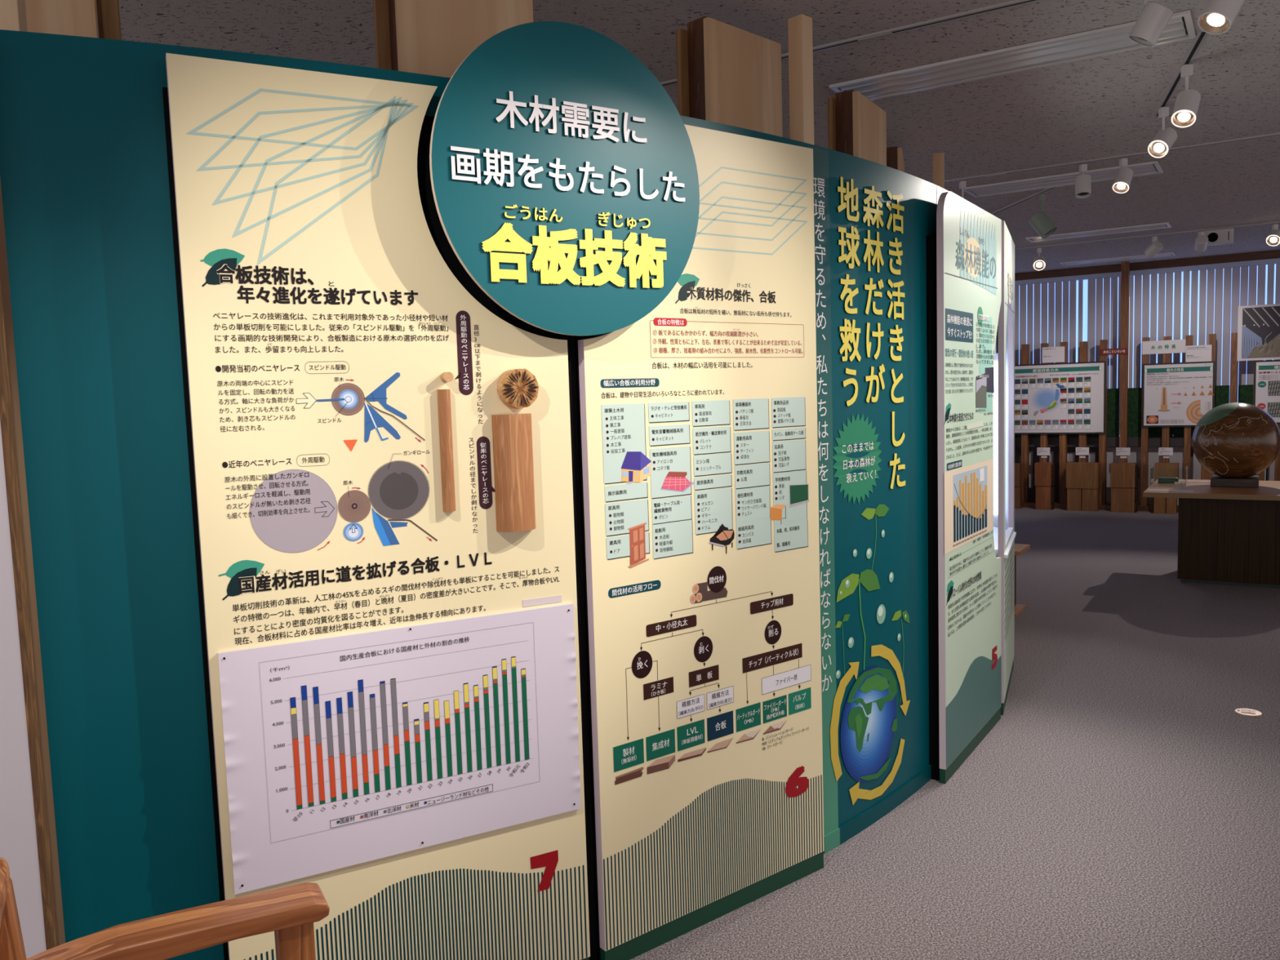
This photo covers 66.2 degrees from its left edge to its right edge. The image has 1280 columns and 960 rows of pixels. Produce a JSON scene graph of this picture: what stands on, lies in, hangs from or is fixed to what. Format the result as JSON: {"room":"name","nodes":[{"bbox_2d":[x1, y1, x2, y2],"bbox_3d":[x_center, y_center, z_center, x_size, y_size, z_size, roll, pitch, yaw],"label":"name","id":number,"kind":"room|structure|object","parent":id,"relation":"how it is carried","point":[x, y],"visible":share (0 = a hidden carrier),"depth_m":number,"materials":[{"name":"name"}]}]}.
{"room":"museum","nodes":[
{"label":"museum","id":0,"kind":"room"},
{"bbox_2d":[118,0,1279,296],"bbox_3d":[1.939,-1.961,5.859,22.000,0.100,20.000,-2,5,0],"label":"ceiling","id":1,"kind":"structure","parent":0,"point":[1104,106],"depth_m":4.42,"materials":[{"name":"tile"}]},
{"bbox_2d":[660,0,1043,87],"bbox_3d":[0.646,-1.695,3.896,4.200,0.012,0.044,1,6,33],"label":"track","id":2,"kind":"object","parent":1,"relation":"attached to","point":[1006,5],"visible":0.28,"depth_m":3.65,"materials":[{"name":"grey metal"}]},
{"bbox_2d":[1197,0,1244,34],"bbox_3d":[1.877,-1.547,3.152,0.168,0.217,0.101,-3,5,-16],"label":"spotlight","id":3,"kind":"object","parent":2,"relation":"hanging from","point":[1217,16],"visible":1,"depth_m":3.13,"materials":[{"name":"white metal"}]},
{"bbox_2d":[829,9,1195,100],"bbox_3d":[1.505,-1.737,4.087,1.392,0.014,0.310,1,6,33],"label":"ceiling vent","id":4,"kind":"object","parent":1,"relation":"in","point":[1113,39],"visible":0.77,"depth_m":4.05,"materials":[{"name":"grey metal"}]},
{"bbox_2d":[990,186,1057,214],"bbox_3d":[2.810,-2.051,7.222,0.043,0.009,1.029,-2,5,-4],"label":"track","id":5,"kind":"object","parent":1,"relation":"attached to","point":[1047,189],"visible":0.84,"depth_m":7.18,"materials":[{"name":"grey metal"}]},
{"bbox_2d":[1028,194,1057,239],"bbox_3d":[2.841,-1.856,6.921,0.187,0.308,0.121,1,6,34],"label":"spotlight","id":6,"kind":"object","parent":5,"relation":"hanging from","point":[1041,222],"visible":1,"depth_m":6.89,"materials":[{"name":"grey metal"}]},
{"bbox_2d":[964,160,1163,197],"bbox_3d":[2.783,-1.986,6.511,1.183,0.014,0.360,1,6,33],"label":"ceiling vent","id":7,"kind":"object","parent":1,"relation":"in","point":[1148,167],"visible":0.9,"depth_m":6.50,"materials":[{"name":"grey metal"}]},
{"bbox_2d":[1025,222,1171,242],"bbox_3d":[4.116,-2.229,8.847,1.165,0.014,0.280,1,6,33],"label":"ceiling vent","id":8,"kind":"object","parent":1,"relation":"in","point":[1166,224],"visible":1,"depth_m":8.80,"materials":[{"name":"grey metal"}]},
{"bbox_2d":[930,132,1279,183],"bbox_3d":[2.455,-1.947,6.162,3.800,0.012,0.042,1,6,33],"label":"track","id":9,"kind":"object","parent":1,"relation":"attached to","point":[1273,134],"visible":0.6,"depth_m":5.92,"materials":[{"name":"grey metal"}]},
{"bbox_2d":[959,181,966,198],"bbox_3d":[2.108,-1.660,6.412,0.090,0.564,0.133,-1,5,15],"label":"spotlight","id":10,"kind":"object","parent":9,"relation":"hanging from","point":[962,184],"visible":0.15,"depth_m":6.38,"materials":[{"name":"white metal"}]},
{"bbox_2d":[1075,164,1091,199],"bbox_3d":[2.711,-1.828,6.008,0.091,0.200,0.118,0,5,20],"label":"spotlight","id":11,"kind":"object","parent":9,"relation":"hanging from","point":[1083,181],"visible":1,"depth_m":5.98,"materials":[{"name":"white metal"}]},
{"bbox_2d":[1112,158,1133,193],"bbox_3d":[2.896,-1.822,5.887,0.143,0.201,0.091,-6,7,-43],"label":"spotlight","id":12,"kind":"object","parent":9,"relation":"hanging from","point":[1124,175],"visible":1,"depth_m":5.87,"materials":[{"name":"white metal"}]},
{"bbox_2d":[1059,251,1175,266],"bbox_3d":[5.252,-2.435,10.820,1.129,0.014,0.260,1,6,33],"label":"ceiling vent","id":13,"kind":"object","parent":1,"relation":"in","point":[1165,254],"visible":1,"depth_m":10.80,"materials":[{"name":"grey metal"}]},
{"bbox_2d":[1014,221,1279,249],"bbox_3d":[4.353,-2.286,9.393,5.600,0.009,0.044,1,6,33],"label":"track","id":14,"kind":"object","parent":1,"relation":"attached to","point":[1277,222],"visible":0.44,"depth_m":9.12,"materials":[{"name":"grey"}]},
{"bbox_2d":[1033,248,1045,270],"bbox_3d":[3.932,-2.172,9.669,0.111,0.217,0.140,0,5,22],"label":"spotlight","id":15,"kind":"object","parent":14,"relation":"hanging from","point":[1039,263],"visible":1,"depth_m":9.65,"materials":[{"name":"white metal"}]},
{"bbox_2d":[1144,235,1163,257],"bbox_3d":[4.781,-2.166,9.135,0.101,0.191,0.159,-4,5,-19],"label":"spotlight","id":16,"kind":"object","parent":14,"relation":"hanging from","point":[1155,247],"visible":1,"depth_m":9.10,"materials":[{"name":"white metal"}]},
{"bbox_2d":[1194,231,1208,252],"bbox_3d":[5.104,-2.164,8.931,0.101,0.181,0.159,0,5,23],"label":"spotlight","id":17,"kind":"object","parent":14,"relation":"hanging from","point":[1201,242],"visible":1,"depth_m":8.90,"materials":[{"name":"white metal"}]},
{"bbox_2d":[1266,223,1279,246],"bbox_3d":[5.571,-2.148,8.620,0.142,0.188,0.111,-6,7,-42],"label":"spotlight","id":18,"kind":"object","parent":14,"relation":"hanging from","point":[1273,239],"visible":1,"depth_m":8.60,"materials":[{"name":"white metal"}]},
{"bbox_2d":[1128,0,1173,47],"bbox_3d":[1.738,-1.573,3.344,0.136,0.189,0.095,1,6,32],"label":"spotlight","id":19,"kind":"object","parent":1,"relation":"hanging from","point":[1154,17],"visible":1,"depth_m":3.31,"materials":[{"name":"white metal"}]},
{"bbox_2d":[1152,31,1208,116],"bbox_3d":[2.410,-1.796,4.404,0.042,0.009,1.272,0,5,21],"label":"track","id":20,"kind":"object","parent":1,"relation":"attached to","point":[1197,42],"visible":0.71,"depth_m":4.21,"materials":[{"name":"grey metal"}]},
{"bbox_2d":[1147,106,1177,157],"bbox_3d":[2.558,-1.698,4.805,0.155,0.241,0.093,-6,6,-37],"label":"spotlight","id":21,"kind":"object","parent":20,"relation":"hanging from","point":[1166,137],"visible":1,"depth_m":4.79,"materials":[{"name":"white metal"}]},
{"bbox_2d":[1171,64,1200,127],"bbox_3d":[2.319,-1.629,4.169,0.093,0.256,0.147,3,7,43],"label":"spotlight","id":22,"kind":"object","parent":20,"relation":"hanging from","point":[1188,101],"visible":1,"depth_m":4.15,"materials":[{"name":"white metal"}]},
{"bbox_2d":[1197,227,1234,245],"bbox_3d":[5.261,-2.218,8.975,0.280,0.129,0.126,1,6,33],"label":"ceiling device","id":23,"kind":"object","parent":1,"relation":"attached to","point":[1223,236],"visible":0.79,"depth_m":8.91,"materials":[{"name":"white"}]},
{"bbox_2d":[630,506,1279,959],"bbox_3d":[2.030,0.942,6.109,22.000,0.050,20.000,-2,5,0],"label":"floor","id":24,"kind":"structure","parent":0,"point":[1118,805],"depth_m":3.46,"materials":[{"name":"carpet"}]},
{"bbox_2d":[0,278,57,958],"bbox_3d":[-1.716,0.286,1.851,1.010,2.220,0.028,-3,5,-12],"label":"board","id":25,"kind":"object","parent":24,"relation":"on","point":[24,831],"visible":1,"depth_m":1.96,"materials":[{"name":"white paint"}]},
{"bbox_2d":[0,0,121,946],"bbox_3d":[-1.438,-0.039,2.321,0.460,2.770,0.337,-3,5,-16],"label":"column","id":26,"kind":"structure","parent":24,"relation":"on","point":[100,19],"depth_m":2.35,"materials":[{"name":"brown wood"}]},
{"bbox_2d":[0,857,329,959],"bbox_3d":[-0.641,0.990,1.387,0.515,0.830,0.641,-4,6,-29],"label":"wooden armchair","id":27,"kind":"object","parent":24,"relation":"on","point":[291,912],"visible":1,"depth_m":1.61,"materials":[{"name":"brown wood"}]},
{"bbox_2d":[162,53,597,959],"bbox_3d":[-0.535,0.217,2.276,0.893,2.210,0.043,-4,6,-28],"label":"board","id":28,"kind":"object","parent":24,"relation":"on","point":[325,300],"depth_m":2.18,"materials":[{"name":"beige"}]},
{"bbox_2d":[217,603,581,894],"bbox_3d":[-0.519,0.599,2.281,0.820,0.528,0.015,-4,6,-28],"label":"chart poster","id":29,"kind":"object","parent":28,"relation":"attached to","point":[343,751],"visible":1,"depth_m":2.25,"materials":[{"name":"white paper"}]},
{"bbox_2d":[436,389,455,511],"bbox_3d":[-0.445,-0.068,2.271,0.029,0.282,0.020,-4,6,-28],"label":"wooden rod","id":30,"kind":"object","parent":28,"relation":"attached to","point":[443,395],"visible":1,"depth_m":2.26,"materials":[{"name":"brown wood"}]},
{"bbox_2d":[440,371,453,382],"bbox_3d":[-0.443,-0.237,2.257,0.023,0.023,0.026,-4,6,-28],"label":"wood core slice","id":31,"kind":"object","parent":28,"relation":"attached to","point":[448,376],"visible":1,"depth_m":2.25,"materials":[{"name":"brown wood"}]},
{"bbox_2d":[491,413,535,532],"bbox_3d":[-0.295,-0.018,2.345,0.097,0.278,0.040,-4,6,-28],"label":"sample","id":32,"kind":"object","parent":28,"relation":"attached to","point":[512,433],"visible":1,"depth_m":2.33,"materials":[{"name":"brown wood"}]},
{"bbox_2d":[497,368,538,408],"bbox_3d":[-0.290,-0.217,2.337,0.094,0.094,0.035,-4,6,-28],"label":"log slice","id":33,"kind":"object","parent":28,"relation":"attached to","point":[517,388],"visible":1,"depth_m":2.32,"materials":[{"name":"brown wood"}]},
{"bbox_2d":[429,21,699,335],"bbox_3d":[-0.166,-0.713,2.365,0.728,0.728,0.067,-5,6,-33],"label":"round sign","id":34,"kind":"object","parent":28,"relation":"attached to","point":[564,174],"visible":1,"depth_m":2.32,"materials":[{"name":"teal plastic"}]},
{"bbox_2d":[373,0,533,77],"bbox_3d":[-0.475,-0.119,2.899,0.460,2.770,0.122,-5,6,-30],"label":"column","id":35,"kind":"structure","parent":24,"relation":"on","point":[433,37],"depth_m":2.72,"materials":[{"name":"brown wood"}]},
{"bbox_2d":[0,29,949,959],"bbox_3d":[0.283,0.102,3.105,3.743,2.247,0.396,-6,7,-41],"label":"wall","id":36,"kind":"structure","parent":24,"relation":"on","point":[84,177],"depth_m":2.07,"materials":[{"name":"teal paint"}]},
{"bbox_2d":[840,666,897,782],"bbox_3d":[0.792,0.839,3.369,0.005,0.404,0.385,3,7,43],"label":"picture","id":37,"kind":"object","parent":36,"relation":"attached to","point":[868,694],"depth_m":3.35,"materials":[{"name":"blue paper"}]},
{"bbox_2d":[835,504,909,702],"bbox_3d":[0.808,0.450,3.372,0.007,0.732,0.516,3,7,42],"label":"picture","id":38,"kind":"object","parent":36,"relation":"attached to","point":[872,541],"depth_m":3.35,"materials":[{"name":"green paper"}]},
{"bbox_2d":[574,124,824,959],"bbox_3d":[0.201,0.153,2.753,0.862,2.210,0.042,-6,6,-38],"label":"board","id":39,"kind":"object","parent":24,"relation":"on","point":[698,437],"visible":1,"depth_m":2.72,"materials":[{"name":"beige"}]},
{"bbox_2d":[621,451,651,484],"bbox_3d":[-0.009,-0.034,2.551,0.101,0.084,0.002,-6,6,-39],"label":"picture","id":40,"kind":"object","parent":39,"relation":"attached to","point":[636,460],"depth_m":2.55},
{"bbox_2d":[628,522,648,568],"bbox_3d":[-0.005,0.170,2.566,0.070,0.114,0.001,-6,6,-38],"label":"picture","id":41,"kind":"object","parent":39,"relation":"attached to","point":[637,533],"depth_m":2.56},
{"bbox_2d":[660,471,693,492],"bbox_3d":[0.101,0.005,2.639,0.118,0.059,0.001,-6,6,-38],"label":"picture","id":42,"kind":"object","parent":39,"relation":"attached to","point":[674,481],"depth_m":2.64},
{"bbox_2d":[709,524,734,553],"bbox_3d":[0.230,0.166,2.750,0.096,0.087,0.001,-6,6,-38],"label":"picture","id":43,"kind":"object","parent":39,"relation":"attached to","point":[723,536],"depth_m":2.75},
{"bbox_2d":[769,504,786,519],"bbox_3d":[0.406,0.101,2.884,0.070,0.061,0.001,-6,6,-39],"label":"picture","id":44,"kind":"object","parent":39,"relation":"attached to","point":[775,514],"depth_m":2.88},
{"bbox_2d":[789,484,809,506],"bbox_3d":[0.477,0.044,2.936,0.087,0.067,0.001,-6,6,-38],"label":"picture","id":45,"kind":"object","parent":39,"relation":"attached to","point":[798,493],"depth_m":2.93},
{"bbox_2d":[675,13,813,144],"bbox_3d":[0.446,-0.202,3.525,0.460,2.770,0.337,-7,7,-44],"label":"column","id":46,"kind":"structure","parent":24,"relation":"on","point":[726,74],"depth_m":3.38,"materials":[{"name":"brown wood"}]},
{"bbox_2d":[826,89,886,165],"bbox_3d":[1.017,-0.303,4.491,0.122,2.770,0.460,1,6,31],"label":"column","id":47,"kind":"structure","parent":24,"relation":"on","point":[857,126],"depth_m":4.23,"materials":[{"name":"brown wood"}]},
{"bbox_2d":[886,146,944,188],"bbox_3d":[1.528,-0.404,5.480,0.337,2.770,0.460,0,5,17],"label":"column","id":48,"kind":"structure","parent":24,"relation":"on","point":[895,159],"depth_m":5.35,"materials":[{"name":"brown wood"}]},
{"bbox_2d":[925,191,1001,783],"bbox_3d":[1.307,0.011,4.003,0.122,2.210,0.856,1,6,33],"label":"board","id":49,"kind":"object","parent":24,"relation":"on","point":[963,258],"visible":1,"depth_m":3.81,"materials":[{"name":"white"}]},
{"bbox_2d":[946,654,1001,768],"bbox_3d":[1.385,0.894,4.048,0.010,0.326,0.850,1,6,33],"label":"picture","id":50,"kind":"object","parent":49,"relation":"on","point":[978,699],"depth_m":4.01},
{"bbox_2d":[993,220,1016,715],"bbox_3d":[1.729,-0.070,4.784,0.164,2.210,0.850,0,5,24],"label":"board","id":51,"kind":"object","parent":24,"relation":"on","point":[1004,534],"visible":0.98,"depth_m":4.72,"materials":[{"name":"white"}]},
{"bbox_2d":[1014,462,1022,508],"bbox_3d":[4.461,0.067,11.912,0.303,0.545,0.142,1,6,33],"label":"wood block","id":52,"kind":"object","parent":24,"relation":"on","point":[1018,466],"visible":0.27,"depth_m":11.80,"materials":[{"name":"brown wood"}]},
{"bbox_2d":[1014,543,1030,617],"bbox_3d":[2.189,0.650,6.637,0.785,0.430,0.320,1,6,33],"label":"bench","id":53,"kind":"object","parent":24,"relation":"on","point":[1020,548],"visible":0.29,"depth_m":6.50,"materials":[{"name":"brown wood"}]},
{"bbox_2d":[1034,462,1054,510],"bbox_3d":[4.817,0.070,11.684,0.206,0.556,0.142,1,6,33],"label":"wood block","id":54,"kind":"object","parent":24,"relation":"on","point":[1044,472],"visible":1,"depth_m":11.63,"materials":[{"name":"brown wood"}]},
{"bbox_2d":[1064,462,1099,511],"bbox_3d":[5.159,0.076,11.465,0.364,0.560,0.142,1,6,33],"label":"wood block","id":55,"kind":"object","parent":24,"relation":"on","point":[1082,491],"visible":1,"depth_m":11.40,"materials":[{"name":"brown wood"}]},
{"bbox_2d":[1110,462,1137,512],"bbox_3d":[5.533,0.086,11.226,0.274,0.559,0.142,1,6,33],"label":"wood block","id":56,"kind":"object","parent":24,"relation":"on","point":[1123,476],"visible":1,"depth_m":11.17,"materials":[{"name":"brown wood"}]},
{"bbox_2d":[1021,261,1279,512],"bbox_3d":[5.425,-1.072,11.412,4.200,2.839,0.180,1,6,33],"label":"display rack","id":57,"kind":"object","parent":24,"relation":"on","point":[1125,273],"visible":0.4,"depth_m":11.28,"materials":[{"name":"brown wood"}]},
{"bbox_2d":[1036,447,1049,455],"bbox_3d":[4.845,-0.343,11.790,0.145,0.092,0.012,1,6,33],"label":"name card","id":58,"kind":"object","parent":57,"relation":"attached to","point":[1040,451],"visible":1,"depth_m":11.79,"materials":[{"name":"white paper"}]},
{"bbox_2d":[1042,346,1064,363],"bbox_3d":[4.898,-1.484,11.635,0.248,0.183,0.012,1,6,33],"label":"card","id":59,"kind":"object","parent":57,"relation":"attached to","point":[1050,354],"visible":1,"depth_m":11.63,"materials":[{"name":"white paper"}]},
{"bbox_2d":[1014,360,1106,434],"bbox_3d":[4.881,-0.966,11.692,1.207,0.839,0.027,1,6,33],"label":"framed poster","id":60,"kind":"object","parent":57,"relation":"attached to","point":[1064,397],"visible":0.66,"depth_m":11.62,"materials":[{"name":"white paper"}]},
{"bbox_2d":[1075,447,1088,454],"bbox_3d":[5.207,-0.339,11.559,0.144,0.090,0.012,1,6,33],"label":"name card","id":61,"kind":"object","parent":57,"relation":"attached to","point":[1079,451],"visible":1,"depth_m":11.55,"materials":[{"name":"white paper"}]},
{"bbox_2d":[1100,347,1127,355],"bbox_3d":[5.447,-1.476,11.284,0.282,0.069,0.012,1,6,33],"label":"sign","id":62,"kind":"object","parent":57,"relation":"attached to","point":[1122,350],"visible":1,"depth_m":11.28,"materials":[{"name":"red"}]},
{"bbox_2d":[1103,349,1124,353],"bbox_3d":[5.445,-1.476,11.278,0.225,0.035,0.002,1,6,32],"label":"print","id":63,"kind":"object","parent":62,"relation":"attached to","point":[1124,349],"depth_m":11.27},
{"bbox_2d":[1115,447,1130,455],"bbox_3d":[5.572,-0.329,11.325,0.146,0.089,0.012,1,6,33],"label":"name card","id":64,"kind":"object","parent":57,"relation":"attached to","point":[1119,451],"visible":1,"depth_m":11.32,"materials":[{"name":"white paper"}]},
{"bbox_2d":[1142,339,1186,354],"bbox_3d":[5.872,-1.491,11.009,0.430,0.147,0.012,1,6,33],"label":"sign","id":65,"kind":"object","parent":57,"relation":"attached to","point":[1173,346],"visible":1,"depth_m":11.01,"materials":[{"name":"white paper"}]},
{"bbox_2d":[1151,344,1175,349],"bbox_3d":[5.865,-1.491,11.006,0.246,0.047,0.002,1,6,32],"label":"print","id":66,"kind":"object","parent":65,"relation":"attached to","point":[1173,345],"depth_m":10.99},
{"bbox_2d":[1158,447,1173,455],"bbox_3d":[5.938,-0.322,11.091,0.143,0.087,0.012,1,6,33],"label":"name card","id":67,"kind":"object","parent":57,"relation":"attached to","point":[1162,451],"visible":1,"depth_m":11.09,"materials":[{"name":"white paper"}]},
{"bbox_2d":[1142,360,1214,426],"bbox_3d":[6.007,-0.952,10.969,0.707,0.716,0.029,1,6,33],"label":"framed poster","id":68,"kind":"object","parent":57,"relation":"attached to","point":[1175,394],"visible":1,"depth_m":10.96,"materials":[{"name":"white paper"}]},
{"bbox_2d":[1185,344,1212,362],"bbox_3d":[6.162,-1.394,10.833,0.250,0.182,0.012,1,6,33],"label":"card","id":69,"kind":"object","parent":57,"relation":"attached to","point":[1193,353],"visible":1,"depth_m":10.83,"materials":[{"name":"white paper"}]},
{"bbox_2d":[1236,303,1279,360],"bbox_3d":[6.762,-1.574,10.419,0.719,0.587,0.026,1,6,33],"label":"photo panel","id":70,"kind":"object","parent":57,"relation":"attached to","point":[1258,326],"visible":1,"depth_m":10.50,"materials":[{"name":"white"}]},
{"bbox_2d":[1253,360,1279,423],"bbox_3d":[6.845,-0.936,10.434,0.550,0.682,0.025,1,6,33],"label":"framed poster","id":71,"kind":"object","parent":57,"relation":"attached to","point":[1266,372],"visible":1,"depth_m":10.50,"materials":[{"name":"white paper"}]},
{"bbox_2d":[1151,462,1178,514],"bbox_3d":[5.880,0.091,11.004,0.262,0.564,0.142,1,6,33],"label":"wood block","id":72,"kind":"object","parent":24,"relation":"on","point":[1158,504],"visible":0.47,"depth_m":10.97,"materials":[{"name":"brown wood"}]},
{"bbox_2d":[1200,464,1215,479],"bbox_3d":[6.237,0.103,10.776,0.200,0.557,0.142,1,6,33],"label":"wood block","id":73,"kind":"object","parent":24,"relation":"on","point":[1206,474],"visible":0.03,"depth_m":10.72,"materials":[{"name":"brown wood"}]},
{"bbox_2d":[1142,479,1279,588],"bbox_3d":[4.821,0.407,6.901,2.202,0.704,1.092,1,6,33],"label":"display table","id":74,"kind":"object","parent":24,"relation":"on","point":[1227,535],"depth_m":7.04,"materials":[{"name":"brown wood"}]},
{"bbox_2d":[1150,466,1187,485],"bbox_3d":[4.029,-0.033,7.476,0.235,0.130,0.204,1,6,33],"label":"case","id":75,"kind":"object","parent":74,"relation":"on","point":[1159,475],"visible":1,"depth_m":7.40,"materials":[{"name":"clear glass"}]},
{"bbox_2d":[1191,402,1279,487],"bbox_3d":[4.389,-0.265,7.236,0.562,0.612,0.562,1,6,33],"label":"globe","id":76,"kind":"object","parent":74,"relation":"on","point":[1235,442],"visible":1,"depth_m":7.06,"materials":[{"name":"brown wood"}]},
{"bbox_2d":[1233,708,1262,717],"bbox_3d":[2.719,1.038,4.389,0.110,0.008,0.110,1,6,33],"label":"floor outlet","id":77,"kind":"object","parent":24,"relation":"on","point":[1243,712],"visible":1,"depth_m":4.38,"materials":[{"name":"silver metal"}]},
{"bbox_2d":[1253,470,1264,480],"bbox_3d":[6.589,0.108,10.550,0.196,0.563,0.142,1,6,33],"label":"wood block","id":78,"kind":"object","parent":24,"relation":"on","point":[1261,475],"visible":0.02,"depth_m":10.44,"materials":[{"name":"brown wood"}]},
{"bbox_2d":[1014,446,1269,502],"bbox_3d":[4.446,-0.077,12.517,18.000,0.730,0.183,1,6,33],"label":"wall","id":79,"kind":"structure","parent":0,"point":[1032,492],"depth_m":12.00,"materials":[{"name":"grey paint"}]},
{"bbox_2d":[1029,451,1032,488],"bbox_3d":[4.830,-0.126,12.137,0.047,0.454,0.030,1,6,33],"label":"card","id":80,"kind":"object","parent":79,"relation":"attached to","point":[1030,452],"visible":0.64,"depth_m":12.12,"materials":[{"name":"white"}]},
{"bbox_2d":[1048,451,1053,486],"bbox_3d":[5.033,-0.042,12.015,0.047,0.616,0.030,1,6,33],"label":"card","id":81,"kind":"object","parent":79,"relation":"attached to","point":[1051,453],"visible":0.21,"depth_m":11.98,"materials":[{"name":"white paper"}]},
{"bbox_2d":[1018,276,1118,388],"bbox_3d":[3.963,-1.517,12.674,4.160,1.920,0.020,1,6,33],"label":"window","id":82,"kind":"structure","parent":79,"relation":"in","point":[1085,282],"depth_m":11.77,"materials":[{"name":"blue glass"}]},
{"bbox_2d":[1014,271,1120,425],"bbox_3d":[4.787,-1.491,12.004,1.970,1.892,0.081,1,6,33],"label":"vertical blind","id":83,"kind":"object","parent":82,"relation":"attached to","point":[1102,322],"visible":0.38,"depth_m":11.75,"materials":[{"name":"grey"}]},
{"bbox_2d":[1066,452,1075,462],"bbox_3d":[5.212,-0.279,11.876,0.095,0.116,0.030,1,6,33],"label":"card","id":84,"kind":"object","parent":79,"relation":"attached to","point":[1070,455],"visible":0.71,"depth_m":11.86,"materials":[{"name":"white paper"}]},
{"bbox_2d":[1088,452,1096,462],"bbox_3d":[5.410,-0.272,11.749,0.078,0.123,0.030,1,6,33],"label":"card","id":85,"kind":"object","parent":79,"relation":"attached to","point":[1092,455],"visible":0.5,"depth_m":11.73,"materials":[{"name":"white paper"}]},
{"bbox_2d":[1014,436,1192,447],"bbox_3d":[4.396,-0.488,12.424,18.000,0.113,0.316,1,6,33],"label":"trim","id":86,"kind":"structure","parent":79,"relation":"attached to","point":[1175,442],"depth_m":11.52,"materials":[{"name":"grey"}]},
{"bbox_2d":[1014,384,1253,437],"bbox_3d":[6.195,-0.772,11.095,3.946,0.567,0.047,1,6,33],"label":"display panel","id":87,"kind":"object","parent":86,"relation":"on","point":[1246,391],"visible":0.26,"depth_m":11.37,"materials":[{"name":"green"}]},
{"bbox_2d":[1106,446,1275,505],"bbox_3d":[6.425,-0.034,11.085,2.122,0.675,0.047,1,6,33],"label":"wooden posts","id":88,"kind":"object","parent":79,"relation":"attached to","point":[1135,451],"visible":0.1,"depth_m":11.40,"materials":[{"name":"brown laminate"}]},
{"bbox_2d":[1132,264,1275,400],"bbox_3d":[7.012,-1.444,10.724,3.000,1.920,0.020,1,6,33],"label":"window","id":89,"kind":"structure","parent":79,"relation":"in","point":[1266,270],"depth_m":11.16,"materials":[{"name":"blue"}]},
{"bbox_2d":[1128,257,1279,427],"bbox_3d":[6.579,-1.448,10.858,2.115,1.892,0.080,1,6,33],"label":"vertical blind","id":90,"kind":"object","parent":89,"relation":"attached to","point":[1244,293],"visible":0.58,"depth_m":11.01,"materials":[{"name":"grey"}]},
{"bbox_2d":[1014,249,1279,280],"bbox_3d":[4.321,-2.492,12.233,18.000,0.085,0.160,1,6,33],"label":"trim","id":91,"kind":"structure","parent":0,"point":[1275,254],"depth_m":11.15,"materials":[{"name":"brown wood"}]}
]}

